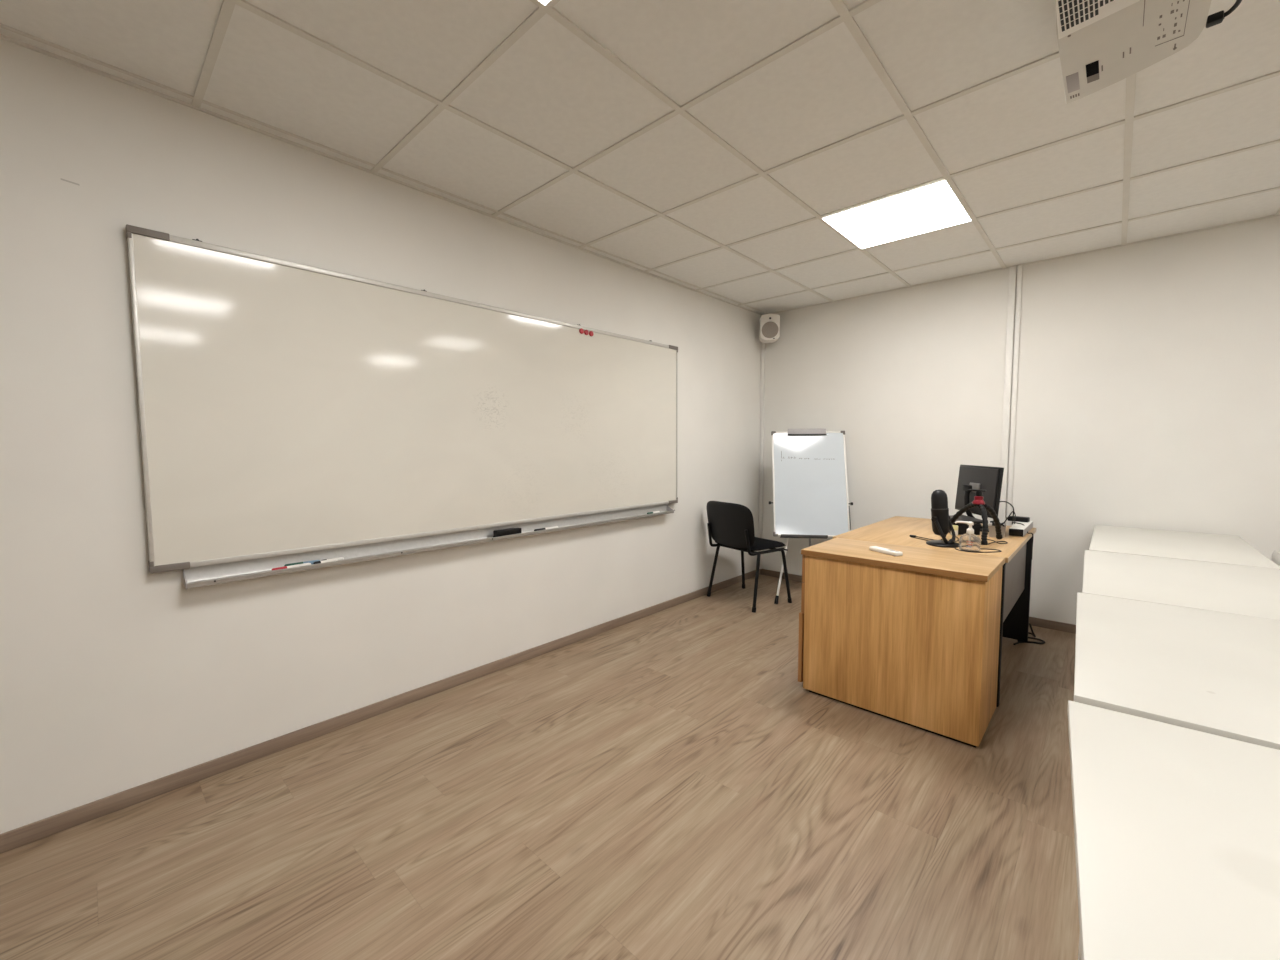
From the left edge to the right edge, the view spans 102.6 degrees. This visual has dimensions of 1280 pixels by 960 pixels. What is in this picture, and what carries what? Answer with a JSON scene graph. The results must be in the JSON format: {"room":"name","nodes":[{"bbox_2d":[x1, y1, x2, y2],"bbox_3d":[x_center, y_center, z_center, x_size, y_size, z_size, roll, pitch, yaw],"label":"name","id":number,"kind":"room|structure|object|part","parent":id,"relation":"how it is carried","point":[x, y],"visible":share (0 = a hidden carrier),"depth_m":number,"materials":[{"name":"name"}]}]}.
{"room":"classroom","nodes":[
{"label":"classroom","id":0,"kind":"room"},
{"bbox_2d":[0,39,760,833],"bbox_3d":[-1.593,-0.141,1.997,0.100,2.682,8.200,3,5,43],"label":"wall","id":1,"kind":"structure","parent":0,"point":[116,676],"depth_m":1.91,"materials":[{"name":"white paint"}]},
{"bbox_2d":[0,569,759,853],"bbox_3d":[-1.548,1.091,2.042,0.012,0.058,8.000,3,5,43],"label":"baseboard","id":2,"kind":"structure","parent":1,"relation":"attached to","point":[12,839],"depth_m":2.12,"materials":[{"name":"brown wood"}]},
{"bbox_2d":[126,224,677,588],"bbox_3d":[-0.701,-0.307,2.811,0.080,1.250,2.934,3,5,43],"label":"whiteboard","id":3,"kind":"object","parent":1,"relation":"attached to","point":[290,412],"visible":1,"depth_m":2.26,"materials":[{"name":"ceramic"}]},
{"bbox_2d":[183,569,187,588],"bbox_3d":[-1.633,0.357,1.841,0.076,0.062,0.004,3,5,43],"label":"end cap","id":4,"kind":"object","parent":3,"relation":"on","point":[185,571],"depth_m":1.86,"materials":[{"name":"grey plastic"}]},
{"bbox_2d":[272,563,310,570],"bbox_3d":[-1.405,0.353,2.069,0.017,0.017,0.135,3,5,39],"label":"marker","id":5,"kind":"object","parent":3,"relation":"on","point":[304,564],"visible":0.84,"depth_m":2.06,"materials":[{"name":"white plastic"}]},
{"bbox_2d":[284,560,319,565],"bbox_3d":[-1.395,0.347,2.121,0.017,0.017,0.125,4,5,44],"label":"marker","id":6,"kind":"object","parent":3,"relation":"on","point":[312,561],"visible":0.55,"depth_m":2.11,"materials":[{"name":"blue plastic"}]},
{"bbox_2d":[314,559,337,563],"bbox_3d":[-1.325,0.345,2.163,0.017,0.017,0.088,3,5,41],"label":"marker","id":7,"kind":"object","parent":3,"relation":"on","point":[329,560],"visible":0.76,"depth_m":2.16,"materials":[{"name":"white plastic"}]},
{"bbox_2d":[321,557,343,560],"bbox_3d":[-1.319,0.343,2.201,0.014,0.014,0.085,4,5,44],"label":"marker","id":8,"kind":"object","parent":3,"relation":"on","point":[339,558],"visible":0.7,"depth_m":2.21,"materials":[{"name":"white plastic"}]},
{"bbox_2d":[184,504,673,587],"bbox_3d":[-0.704,0.282,2.844,0.074,0.066,2.733,3,5,43],"label":"tray","id":9,"kind":"object","parent":3,"relation":"on","point":[204,573],"depth_m":2.37,"materials":[{"name":"metal"}]},
{"bbox_2d":[493,527,521,536],"bbox_3d":[-0.725,0.289,2.809,0.040,0.040,0.160,3,5,43],"label":"eraser","id":10,"kind":"object","parent":3,"relation":"in","point":[503,532],"visible":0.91,"depth_m":2.79,"materials":[{"name":"black plastic"}]},
{"bbox_2d":[534,526,557,530],"bbox_3d":[-0.547,0.286,3.004,0.017,0.017,0.170,3,5,41],"label":"marker","id":11,"kind":"object","parent":3,"relation":"on","point":[553,526],"visible":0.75,"depth_m":2.99,"materials":[{"name":"white plastic"}]},
{"bbox_2d":[0,34,1279,314],"bbox_3d":[0.863,-1.198,-0.353,6.600,0.013,8.000,3,5,43],"label":"trim","id":12,"kind":"structure","parent":1,"relation":"attached to","point":[9,39],"depth_m":2.44,"materials":[{"name":"metal"}]},
{"bbox_2d":[758,315,764,568],"bbox_3d":[1.156,-0.341,4.869,0.028,2.401,0.041,3,5,43],"label":"trim","id":13,"kind":"structure","parent":1,"relation":"attached to","point":[762,385],"depth_m":4.86,"materials":[{"name":"white plastic"}]},
{"bbox_2d":[759,314,779,342],"bbox_3d":[1.168,-1.359,4.637,0.166,0.233,0.237,0,4,10],"label":"wall speaker","id":14,"kind":"object","parent":1,"relation":"attached to","point":[769,323],"visible":1,"depth_m":4.53,"materials":[{"name":"grey plastic"}]},
{"bbox_2d":[762,322,777,337],"bbox_3d":[1.149,-1.327,4.528,0.144,0.144,0.011,0,4,10],"label":"grille","id":15,"kind":"object","parent":14,"relation":"attached to","point":[769,329],"depth_m":4.52,"materials":[{"name":"grey plastic"}]},
{"bbox_2d":[0,574,1079,959],"bbox_3d":[0.871,1.301,-0.185,6.800,0.080,8.200,3,5,43],"label":"floor","id":16,"kind":"structure","parent":0,"point":[666,784],"depth_m":1.68,"materials":[{"name":"brown wood"}]},
{"bbox_2d":[707,501,791,612],"bbox_3d":[0.854,0.566,4.120,0.512,0.814,0.531,-3,5,-34],"label":"chair","id":17,"kind":"object","parent":16,"relation":"on","point":[730,525],"visible":1,"depth_m":3.96,"materials":[{"name":"black fabric"}]},
{"bbox_3d":[0.612,0.743,4.251,0.113,0.422,0.025,-1,4,-13],"label":"leg","id":18,"kind":"part","parent":17,"relation":"part of","materials":[{"name":"black metal"}]},
{"bbox_3d":[0.890,0.729,4.440,0.026,0.422,0.096,2,4,29],"label":"leg","id":19,"kind":"part","parent":17,"relation":"part of","materials":[{"name":"metal"}]},
{"bbox_3d":[0.887,0.508,4.140,0.430,0.052,0.464,-3,5,-34],"label":"seat","id":20,"kind":"part","parent":17,"relation":"part of","materials":[{"name":"black fabric"}]},
{"bbox_3d":[0.878,0.768,3.865,0.026,0.422,0.113,2,5,34],"label":"leg","id":21,"kind":"part","parent":17,"relation":"part of","materials":[{"name":"black metal"}]},
{"bbox_3d":[1.155,0.754,4.056,0.096,0.422,0.026,-1,4,-8],"label":"leg","id":22,"kind":"part","parent":17,"relation":"part of","materials":[{"name":"metal"}]},
{"bbox_2d":[769,429,852,603],"bbox_3d":[1.404,0.270,4.250,0.664,1.392,0.632,0,4,8],"label":"easel","id":23,"kind":"object","parent":16,"relation":"on","point":[810,486],"visible":0.84,"depth_m":4.24,"materials":[{"name":"metal"}]},
{"bbox_3d":[1.406,0.024,4.251,0.596,0.894,0.022,0,-14,8],"label":"frame","id":24,"kind":"part","parent":23,"relation":"part of","materials":[{"name":"white plastic"}]},
{"bbox_2d":[798,537,1004,747],"bbox_3d":[1.227,0.714,2.494,0.821,0.730,0.450,3,5,43],"label":"storage cabinet","id":25,"kind":"object","parent":16,"relation":"on","point":[911,638],"visible":1,"depth_m":2.29,"materials":[{"name":"brown wood"}]},
{"bbox_3d":[0.956,0.844,2.764,0.018,0.360,0.414,3,5,43],"label":"door","id":26,"kind":"part","parent":25,"relation":"part of","materials":[{"name":"brown wood"}]},
{"bbox_3d":[0.963,0.584,2.739,0.018,0.154,0.414,3,5,43],"label":"drawer","id":27,"kind":"part","parent":25,"relation":"part of","materials":[{"name":"brown wood"}]},
{"bbox_3d":[0.963,0.434,2.728,0.018,0.140,0.414,3,5,43],"label":"drawer","id":28,"kind":"part","parent":25,"relation":"part of","materials":[{"name":"brown wood"}]},
{"bbox_2d":[869,546,902,555],"bbox_3d":[1.180,0.340,2.464,0.044,0.021,0.164,-2,4,-21],"label":"remote control","id":29,"kind":"object","parent":25,"relation":"on","point":[873,548],"visible":1,"depth_m":2.44,"materials":[{"name":"white plastic"}]},
{"bbox_2d":[833,516,1035,706],"bbox_3d":[1.780,0.674,3.071,0.816,0.730,1.141,3,5,43],"label":"office desk","id":30,"kind":"object","parent":16,"relation":"on","point":[1016,570],"visible":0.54,"depth_m":2.97,"materials":[{"name":"brown wood"}]},
{"bbox_2d":[910,535,942,540],"bbox_3d":[1.558,0.315,2.808,0.049,0.022,0.199,-2,4,-19],"label":"lead","id":31,"kind":"object","parent":30,"relation":"on","point":[911,536],"visible":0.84,"depth_m":2.85,"materials":[{"name":"black plastic"}]},
{"bbox_2d":[833,516,1035,562],"bbox_3d":[1.778,0.322,3.048,0.815,0.025,1.141,3,5,43],"label":"countertop","id":32,"kind":"structure","parent":30,"relation":"on","point":[897,530],"depth_m":2.91,"materials":[{"name":"brown wood"}]},
{"bbox_2d":[926,489,958,547],"bbox_3d":[1.569,0.194,2.647,0.154,0.286,0.154,-2,4,-27],"label":"desk microphone","id":33,"kind":"object","parent":30,"relation":"on","point":[941,523],"visible":0.98,"depth_m":2.63,"materials":[{"name":"black plastic"}]},
{"bbox_2d":[931,489,947,508],"bbox_3d":[1.557,0.102,2.664,0.075,0.105,0.079,-2,4,-27],"label":"grille","id":34,"kind":"object","parent":33,"relation":"attached to","point":[939,499],"depth_m":2.64,"materials":[{"name":"black metal"}]},
{"bbox_3d":[1.539,0.266,2.619,0.071,0.132,0.034,2,4,31],"label":"yoke arm","id":35,"kind":"part","parent":33,"relation":"part of","materials":[{"name":"black plastic"}]},
{"bbox_3d":[1.613,0.263,2.657,0.034,0.132,0.071,0,4,4],"label":"yoke arm","id":36,"kind":"part","parent":33,"relation":"part of","materials":[{"name":"black plastic"}]},
{"bbox_2d":[951,525,957,534],"bbox_3d":[1.806,0.288,2.945,0.037,0.057,0.037,3,5,43],"label":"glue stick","id":37,"kind":"object","parent":30,"relation":"on","point":[955,527],"visible":0.67,"depth_m":2.93,"materials":[{"name":"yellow plastic"}]},
{"bbox_2d":[949,524,979,534],"bbox_3d":[1.892,0.279,3.048,0.141,0.060,0.210,0,4,6],"label":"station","id":38,"kind":"object","parent":30,"relation":"on","point":[962,528],"visible":0.34,"depth_m":2.95,"materials":[{"name":"black plastic"}]},
{"bbox_2d":[949,515,981,523],"bbox_3d":[1.892,0.235,3.045,0.170,0.026,0.240,0,4,6],"label":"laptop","id":39,"kind":"object","parent":38,"relation":"on","point":[962,517],"visible":0.32,"depth_m":2.97,"materials":[{"name":"black plastic"}]},
{"bbox_2d":[955,521,980,551],"bbox_3d":[1.608,0.274,2.524,0.054,0.142,0.111,-3,5,-35],"label":"sanitizer bottle","id":40,"kind":"object","parent":30,"relation":"on","point":[969,541],"visible":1,"depth_m":2.50,"materials":[{"name":"clear plastic"}]},
{"bbox_2d":[945,489,1002,544],"bbox_3d":[1.762,0.185,2.744,0.268,0.278,0.308,3,5,43],"label":"tripod","id":41,"kind":"object","parent":30,"relation":"on","point":[978,500],"visible":0.88,"depth_m":2.67,"materials":[{"name":"black plastic"}]},
{"bbox_3d":[1.715,0.216,2.763,0.029,0.213,0.182,-2,4,-30],"label":"leg","id":42,"kind":"part","parent":41,"relation":"part of","materials":[{"name":"black plastic"}]},
{"bbox_3d":[1.760,0.054,2.678,0.078,0.008,0.032,3,5,43],"label":"mounting plate","id":43,"kind":"part","parent":41,"relation":"part of","materials":[{"name":"black plastic"}]},
{"bbox_3d":[1.754,0.226,2.620,0.035,0.205,0.113,1,4,18],"label":"leg","id":44,"kind":"part","parent":41,"relation":"part of","materials":[{"name":"black plastic"}]},
{"bbox_3d":[1.872,0.219,2.717,0.204,0.212,0.047,-2,4,-29],"label":"leg","id":45,"kind":"part","parent":41,"relation":"part of","materials":[{"name":"black plastic"}]},
{"bbox_2d":[954,547,1001,552],"bbox_3d":[1.654,0.344,2.505,0.198,0.005,0.111,1,4,22],"label":"cable","id":46,"kind":"object","parent":30,"relation":"on","point":[954,547],"visible":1,"depth_m":2.48,"materials":[{"name":"black plastic"}]},
{"bbox_2d":[955,465,1003,531],"bbox_3d":[2.045,0.110,3.083,0.168,0.391,0.450,0,4,6],"label":"computer monitor","id":47,"kind":"object","parent":30,"relation":"on","point":[987,478],"visible":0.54,"depth_m":3.04,"materials":[{"name":"black plastic"}]},
{"bbox_3d":[2.006,0.046,3.075,0.012,0.055,0.107,5,4,6],"label":"mount plate","id":48,"kind":"part","parent":47,"relation":"part of","materials":[{"name":"silver metal"}]},
{"bbox_2d":[988,524,1006,537],"bbox_3d":[2.007,0.287,2.882,0.085,0.066,0.085,2,5,34],"label":"plastic tub","id":49,"kind":"object","parent":30,"relation":"on","point":[992,533],"visible":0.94,"depth_m":2.86,"materials":[{"name":"plastic"}]},
{"bbox_2d":[990,521,1004,526],"bbox_3d":[2.007,0.269,2.880,0.076,0.077,0.064,3,5,43],"label":"cable bundle","id":50,"kind":"object","parent":49,"relation":"in","point":[993,524],"visible":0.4,"depth_m":2.87,"materials":[{"name":"black plastic"}]},
{"bbox_2d":[987,539,1007,543],"bbox_3d":[1.901,0.324,2.738,0.098,0.011,0.247,2,4,30],"label":"cable","id":51,"kind":"object","parent":30,"relation":"on","point":[987,539],"visible":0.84,"depth_m":2.70,"materials":[{"name":"black plastic"}]},
{"bbox_3d":[1.440,0.718,2.639,0.698,0.678,0.032,3,5,43],"label":"panel leg","id":52,"kind":"part","parent":30,"relation":"part of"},
{"bbox_3d":[2.039,0.532,2.815,0.018,0.355,1.058,3,5,43],"label":"modesty panel","id":53,"kind":"part","parent":30,"relation":"part of","materials":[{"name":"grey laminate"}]},
{"bbox_3d":[2.180,0.662,3.437,0.698,0.678,0.032,3,5,43],"label":"panel leg","id":54,"kind":"part","parent":30,"relation":"part of","materials":[{"name":"black metal"}]},
{"bbox_2d":[1009,521,1032,536],"bbox_3d":[2.270,0.284,3.050,0.069,0.042,0.446,3,5,43],"label":"media box","id":55,"kind":"object","parent":30,"relation":"on","point":[1020,530],"visible":0.92,"depth_m":2.92,"materials":[{"name":"white plastic"}]},
{"bbox_2d":[1000,501,1013,523],"bbox_3d":[2.148,0.193,2.986,0.141,0.147,0.059,-2,4,-19],"label":"cable","id":56,"kind":"object","parent":55,"relation":"on","point":[1000,501],"visible":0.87,"depth_m":2.96,"materials":[{"name":"black plastic"}]},
{"bbox_2d":[1004,511,1015,523],"bbox_3d":[2.138,0.223,2.978,0.219,0.086,0.044,-2,4,-27],"label":"cable","id":57,"kind":"object","parent":55,"relation":"on","point":[1012,511],"visible":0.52,"depth_m":2.97,"materials":[{"name":"black plastic"}]},
{"bbox_3d":[2.118,0.296,2.888,0.066,0.040,0.002,3,5,43],"label":"panel","id":58,"kind":"part","parent":55,"relation":"part of","materials":[{"name":"black plastic"}]},
{"bbox_2d":[1006,516,1029,521],"bbox_3d":[2.335,0.241,3.170,0.050,0.028,0.114,-4,5,-41],"label":"power adapter","id":59,"kind":"object","parent":55,"relation":"on","point":[1018,518],"visible":0.79,"depth_m":3.14,"materials":[{"name":"black plastic"}]},
{"bbox_2d":[1015,522,1033,559],"bbox_3d":[2.255,0.359,3.033,0.036,0.202,0.155,-1,4,-8],"label":"power cable","id":60,"kind":"object","parent":55,"relation":"on","point":[1015,522],"visible":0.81,"depth_m":2.97,"materials":[{"name":"black plastic"}]},
{"bbox_3d":[2.295,0.287,3.028,0.001,0.036,0.435,3,5,43],"label":"panel","id":61,"kind":"part","parent":55,"relation":"part of","materials":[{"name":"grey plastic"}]},
{"bbox_2d":[1013,623,1044,644],"bbox_3d":[2.476,0.974,3.263,0.166,0.105,0.307,3,5,43],"label":"cable","id":62,"kind":"object","parent":16,"relation":"on","point":[1032,633],"visible":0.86,"depth_m":3.24,"materials":[{"name":"black plastic"}]},
{"bbox_2d":[1067,700,1279,959],"bbox_3d":[0.796,0.848,0.495,0.600,0.735,0.965,3,5,39],"label":"table","id":63,"kind":"object","parent":16,"relation":"on","point":[1177,828],"visible":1,"depth_m":0.67,"materials":[{"name":"laminate"}]},
{"bbox_3d":[0.872,0.820,0.985,0.035,0.699,0.035,3,5,39],"label":"leg","id":64,"kind":"part","parent":63,"relation":"part of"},
{"bbox_2d":[1074,592,1279,749],"bbox_3d":[1.436,0.795,1.249,0.600,0.735,0.965,3,5,41],"label":"table","id":65,"kind":"object","parent":16,"relation":"on","point":[1212,672],"visible":0.56,"depth_m":1.18,"materials":[{"name":"laminate"}]},
{"bbox_2d":[1082,550,1279,620],"bbox_3d":[2.078,0.744,1.966,0.600,0.735,0.952,3,5,41],"label":"table","id":66,"kind":"object","parent":16,"relation":"on","point":[1217,587],"visible":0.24,"depth_m":1.90,"materials":[{"name":"laminate"}]},
{"bbox_2d":[1089,525,1279,569],"bbox_3d":[2.768,0.692,2.707,0.600,0.735,1.035,3,5,43],"label":"table","id":67,"kind":"object","parent":16,"relation":"on","point":[1203,547],"visible":0.26,"depth_m":2.59,"materials":[{"name":"laminate"}]},
{"bbox_2d":[1272,550,1279,564],"bbox_3d":[3.299,0.720,2.391,0.475,0.722,0.459,3,5,43],"label":"shell chair","id":68,"kind":"object","parent":16,"relation":"on","point":[1275,555],"visible":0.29,"depth_m":2.50,"materials":[{"name":"white plastic"}]},
{"bbox_2d":[0,0,1279,314],"bbox_3d":[0.863,-1.207,-0.354,6.600,0.024,8.000,3,5,43],"label":"ceiling","id":69,"kind":"structure","parent":0,"point":[705,146],"depth_m":1.88,"materials":[{"name":"tile"}]},
{"bbox_2d":[537,0,551,5],"bbox_3d":[-0.245,-1.293,1.000,0.585,0.031,0.585,3,5,43],"label":"recessed light","id":70,"kind":"object","parent":69,"relation":"in","point":[543,2],"visible":1,"depth_m":1.40,"materials":[{"name":"white plastic"}]},
{"bbox_2d":[539,0,549,4],"bbox_3d":[-0.245,-1.282,1.001,0.579,0.008,0.579,3,5,43],"label":"diffuser","id":71,"kind":"object","parent":70,"relation":"attached to","point":[544,2],"depth_m":1.40,"materials":[{"name":"white plastic"}]},
{"bbox_2d":[821,179,971,248],"bbox_3d":[1.384,-1.416,2.758,0.585,0.031,0.585,3,5,43],"label":"recessed light","id":72,"kind":"object","parent":69,"relation":"in","point":[933,206],"visible":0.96,"depth_m":2.73,"materials":[{"name":"white plastic"}]},
{"bbox_2d":[1055,0,1210,103],"bbox_3d":[1.156,-1.202,1.199,0.274,0.203,0.673,3,5,43],"label":"ceiling projector","id":73,"kind":"object","parent":69,"relation":"hanging from","point":[1102,43],"visible":1,"depth_m":1.28,"materials":[{"name":"grey plastic"}]},
{"bbox_2d":[1056,0,1139,38],"bbox_3d":[1.013,-1.101,1.137,0.145,0.007,0.280,3,5,42],"label":"vent","id":74,"kind":"object","parent":73,"relation":"attached to","point":[1073,17],"depth_m":1.21,"materials":[{"name":"white plastic"}]},
{"bbox_2d":[1206,0,1241,27],"bbox_3d":[1.302,-1.204,1.132,0.336,0.190,0.061,-4,5,-43],"label":"power cable","id":75,"kind":"object","parent":73,"relation":"attached to","point":[1216,18],"visible":0.98,"depth_m":1.24,"materials":[{"name":"black plastic"}]},
{"bbox_3d":[1.302,-1.205,1.128,0.332,0.188,0.043,-3,5,-38],"label":"cord","id":76,"kind":"part","parent":75,"relation":"part of","materials":[{"name":"black plastic"}]},
{"bbox_2d":[762,216,1279,624],"bbox_3d":[3.653,-0.203,2.660,6.700,2.682,0.100,3,5,43],"label":"wall","id":77,"kind":"structure","parent":0,"point":[1148,388],"depth_m":3.35,"materials":[{"name":"white paint"}]},
{"bbox_2d":[760,569,1075,633],"bbox_3d":[3.587,1.027,2.731,6.588,0.058,0.012,3,5,43],"label":"baseboard","id":78,"kind":"structure","parent":77,"relation":"attached to","point":[1055,625],"depth_m":3.51,"materials":[{"name":"brown wood"}]},
{"bbox_2d":[998,265,1022,525],"bbox_3d":[2.569,-0.259,3.577,0.074,2.401,0.022,3,5,43],"label":"trim","id":79,"kind":"structure","parent":77,"relation":"attached to","point":[1013,295],"depth_m":3.55,"materials":[{"name":"white plastic"}]}
]}

